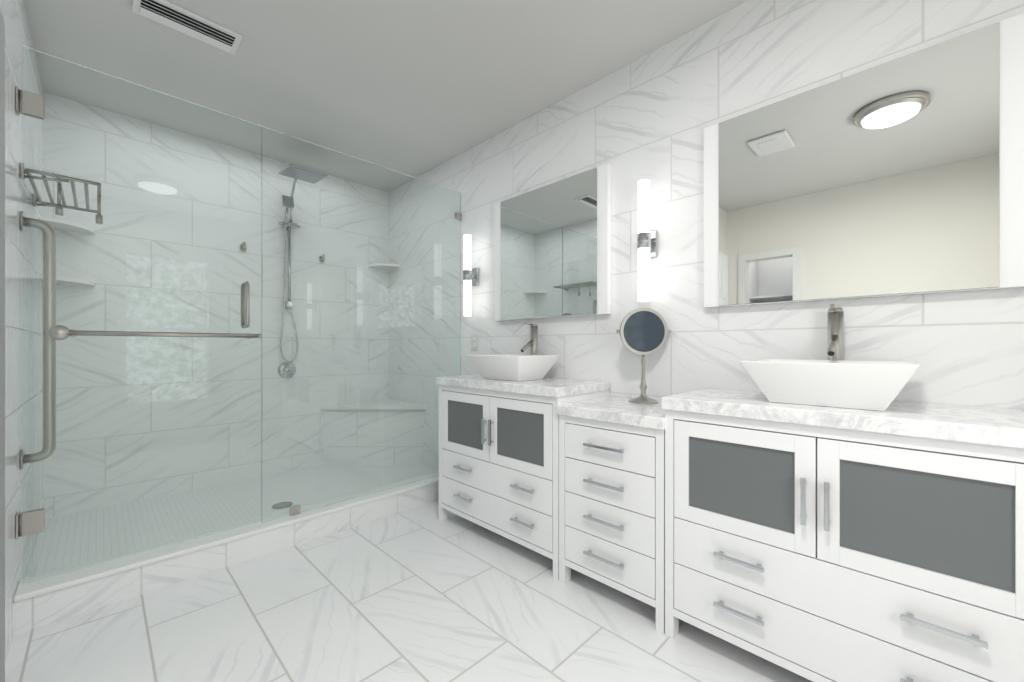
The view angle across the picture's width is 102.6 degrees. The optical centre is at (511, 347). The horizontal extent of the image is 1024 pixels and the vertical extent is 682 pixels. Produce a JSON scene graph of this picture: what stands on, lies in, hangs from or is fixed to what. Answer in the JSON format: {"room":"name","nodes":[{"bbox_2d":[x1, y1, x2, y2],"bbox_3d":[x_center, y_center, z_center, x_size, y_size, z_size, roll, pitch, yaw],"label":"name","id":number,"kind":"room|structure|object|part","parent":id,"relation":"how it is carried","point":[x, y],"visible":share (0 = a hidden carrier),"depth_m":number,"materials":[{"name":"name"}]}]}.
{"room":"bathroom","nodes":[
{"label":"bathroom","id":0,"kind":"room"},
{"bbox_2d":[0,0,33,661],"bbox_3d":[-2.293,-0.198,1.310,2.100,2.560,0.920,0,0,45],"label":"wall","id":1,"kind":"structure","parent":0,"point":[17,32],"depth_m":1.52,"materials":[{"name":"tile"}]},
{"bbox_2d":[0,8,4,681],"bbox_3d":[-1.582,0.022,1.262,0.143,2.120,0.014,0,0,45],"label":"door frame","id":2,"kind":"structure","parent":1,"relation":"attached to","point":[2,350],"depth_m":1.28,"materials":[{"name":"grey"}]},
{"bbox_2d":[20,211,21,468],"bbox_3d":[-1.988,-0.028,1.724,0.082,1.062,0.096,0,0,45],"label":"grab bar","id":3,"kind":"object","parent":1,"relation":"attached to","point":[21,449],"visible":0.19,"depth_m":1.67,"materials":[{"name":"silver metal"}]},
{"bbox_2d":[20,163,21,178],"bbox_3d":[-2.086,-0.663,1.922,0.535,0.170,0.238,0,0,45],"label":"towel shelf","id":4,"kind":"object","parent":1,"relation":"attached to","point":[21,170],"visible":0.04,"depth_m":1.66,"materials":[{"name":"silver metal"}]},
{"bbox_2d":[261,155,261,475],"bbox_3d":[-2.271,-0.198,2.907,0.120,2.560,3.217,0,0,45],"label":"wall","id":5,"kind":"structure","parent":0,"point":[261,315],"depth_m":3.16,"materials":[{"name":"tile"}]},
{"bbox_2d":[24,0,747,177],"bbox_3d":[-0.685,-1.528,1.332,4.590,0.100,3.217,0,0,45],"label":"ceiling","id":6,"kind":"structure","parent":0,"point":[415,88],"depth_m":2.09,"materials":[{"name":"paint"}]},
{"bbox_2d":[132,0,242,54],"bbox_3d":[-1.470,-1.466,1.869,0.170,0.023,0.380,0,0,45],"label":"ceiling vent","id":7,"kind":"object","parent":6,"relation":"in","point":[183,21],"visible":0.98,"depth_m":1.85,"materials":[{"name":"white metal"}]},
{"bbox_2d":[5,500,812,681],"bbox_3d":[-0.685,1.132,1.332,4.590,0.100,3.217,0,0,45],"label":"floor","id":8,"kind":"structure","parent":0,"point":[422,593],"depth_m":1.58,"materials":[{"name":"tile"}]},
{"bbox_2d":[13,476,438,634],"bbox_3d":[-1.159,1.010,2.366,0.170,0.145,2.177,0,0,45],"label":"shower curb","id":9,"kind":"object","parent":8,"relation":"on","point":[45,601],"visible":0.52,"depth_m":1.92,"materials":[{"name":"tile"}]},
{"bbox_2d":[16,45,460,583],"bbox_3d":[-1.151,-0.121,2.357,0.144,2.114,2.172,0,0,45],"label":"shower enclosure","id":10,"kind":"object","parent":9,"relation":"on","point":[141,319],"visible":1,"depth_m":2.01,"materials":[{"name":"clear glass"}]},
{"bbox_3d":[-1.627,-0.127,1.895,0.010,2.103,0.821,0,0,45],"label":"door","id":11,"kind":"part","parent":10,"relation":"part of","materials":[{"name":"clear glass"}]},
{"bbox_3d":[-0.865,-0.121,2.662,0.010,2.114,1.334,0,0,45],"label":"fixed panel","id":12,"kind":"part","parent":10,"relation":"part of","materials":[{"name":"clear glass"}]},
{"bbox_2d":[261,476,261,516],"bbox_3d":[-1.577,1.040,2.782,1.040,0.085,2.177,0,0,45],"label":"shower floor","id":13,"kind":"structure","parent":8,"relation":"on","point":[261,496],"depth_m":2.74,"materials":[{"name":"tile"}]},
{"bbox_2d":[439,385,608,579],"bbox_3d":[0.023,0.657,2.385,0.950,0.850,0.477,0,0,45],"label":"bathroom vanity","id":14,"kind":"object","parent":8,"relation":"on","point":[499,462],"visible":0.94,"depth_m":2.16,"materials":[{"name":"white paint"}]},
{"bbox_2d":[436,374,609,396],"bbox_3d":[0.028,0.209,2.390,0.962,0.045,0.465,0,0,45],"label":"countertop","id":15,"kind":"structure","parent":14,"relation":"on","point":[552,387],"depth_m":2.14,"materials":[{"name":"stone"}]},
{"bbox_2d":[466,354,559,380],"bbox_3d":[0.003,0.117,2.401,0.436,0.140,0.346,0,0,45],"label":"sink","id":16,"kind":"object","parent":15,"relation":"in","point":[510,367],"visible":0.98,"depth_m":2.28,"materials":[{"name":"white ceramic"}]},
{"bbox_2d":[521,322,537,354],"bbox_3d":[0.106,0.017,2.504,0.060,0.340,0.142,0,0,45],"label":"faucet","id":17,"kind":"object","parent":15,"relation":"on","point":[532,343],"visible":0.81,"depth_m":2.51,"materials":[{"name":"silver metal"}]},
{"bbox_2d":[559,415,664,633],"bbox_3d":[0.541,0.696,1.871,0.500,0.772,0.477,0,0,45],"label":"bathroom vanity","id":18,"kind":"object","parent":8,"relation":"on","point":[612,505],"visible":0.79,"depth_m":1.69,"materials":[{"name":"white paint"}]},
{"bbox_2d":[556,396,664,429],"bbox_3d":[0.545,0.287,1.875,0.512,0.045,0.465,0,0,45],"label":"countertop","id":19,"kind":"structure","parent":18,"relation":"on","point":[618,410],"depth_m":1.75,"materials":[{"name":"stone"}]},
{"bbox_2d":[616,308,670,403],"bbox_3d":[0.630,0.039,1.968,0.196,0.452,0.188,0,0,45],"label":"makeup mirror","id":20,"kind":"object","parent":19,"relation":"on","point":[643,332],"visible":1,"depth_m":1.96,"materials":[{"name":"silver metal"}]},
{"bbox_2d":[665,410,1023,681],"bbox_3d":[1.050,0.657,1.365,0.925,0.850,0.477,0,0,45],"label":"bathroom vanity","id":21,"kind":"object","parent":8,"relation":"on","point":[818,554],"visible":0.96,"depth_m":1.17,"materials":[{"name":"white paint"}]},
{"bbox_2d":[661,388,1023,448],"bbox_3d":[1.054,0.209,1.369,0.937,0.045,0.465,0,0,45],"label":"countertop","id":22,"kind":"structure","parent":21,"relation":"on","point":[1002,427],"depth_m":1.17,"materials":[{"name":"stone"}]},
{"bbox_2d":[740,359,919,410],"bbox_3d":[1.048,0.117,1.363,0.436,0.140,0.346,0,0,45],"label":"sink","id":23,"kind":"object","parent":22,"relation":"in","point":[868,385],"visible":1,"depth_m":1.25,"materials":[{"name":"white ceramic"}]},
{"bbox_2d":[827,304,843,360],"bbox_3d":[1.150,0.017,1.466,0.060,0.340,0.142,0,0,45],"label":"faucet","id":24,"kind":"object","parent":22,"relation":"on","point":[835,333],"visible":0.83,"depth_m":1.47,"materials":[{"name":"silver metal"}]},
{"bbox_2d":[417,0,1023,409],"bbox_3d":[0.449,-0.198,2.388,4.470,2.560,0.120,0,0,45],"label":"wall","id":25,"kind":"structure","parent":0,"point":[651,116],"depth_m":1.89,"materials":[{"name":"tile"}]},
{"bbox_2d":[463,234,478,315],"bbox_3d":[-0.302,-0.513,2.966,0.066,0.580,0.117,0,0,45],"label":"wall sconce","id":26,"kind":"object","parent":25,"relation":"attached to","point":[469,275],"visible":1,"depth_m":2.92,"materials":[{"name":"white glass"}]},
{"bbox_2d":[471,334,477,349],"bbox_3d":[-0.275,-0.038,3.015,0.072,0.116,0.009,0,0,45],"label":"electrical outlet plate","id":27,"kind":"object","parent":25,"relation":"attached to","point":[474,341],"visible":1,"depth_m":3.01,"materials":[{"name":"white plastic"}]},
{"bbox_2d":[495,163,610,320],"bbox_3d":[0.207,-0.581,2.513,0.890,0.805,0.041,0,0,45],"label":"mirror","id":28,"kind":"object","parent":25,"relation":"attached to","point":[552,250],"visible":1,"depth_m":2.43,"materials":[{"name":"white mirror"}]},
{"bbox_2d":[637,179,656,301],"bbox_3d":[0.659,-0.513,2.011,0.066,0.580,0.117,0,0,45],"label":"sconce","id":29,"kind":"object","parent":25,"relation":"attached to","point":[647,243],"visible":1,"depth_m":1.97,"materials":[{"name":"white glass"}]},
{"bbox_2d":[704,12,1023,307],"bbox_3d":[1.199,-0.581,1.528,0.923,0.805,0.041,0,0,45],"label":"mirror","id":30,"kind":"object","parent":25,"relation":"attached to","point":[902,175],"visible":0.94,"depth_m":1.42,"materials":[{"name":"white mirror"}]}
]}

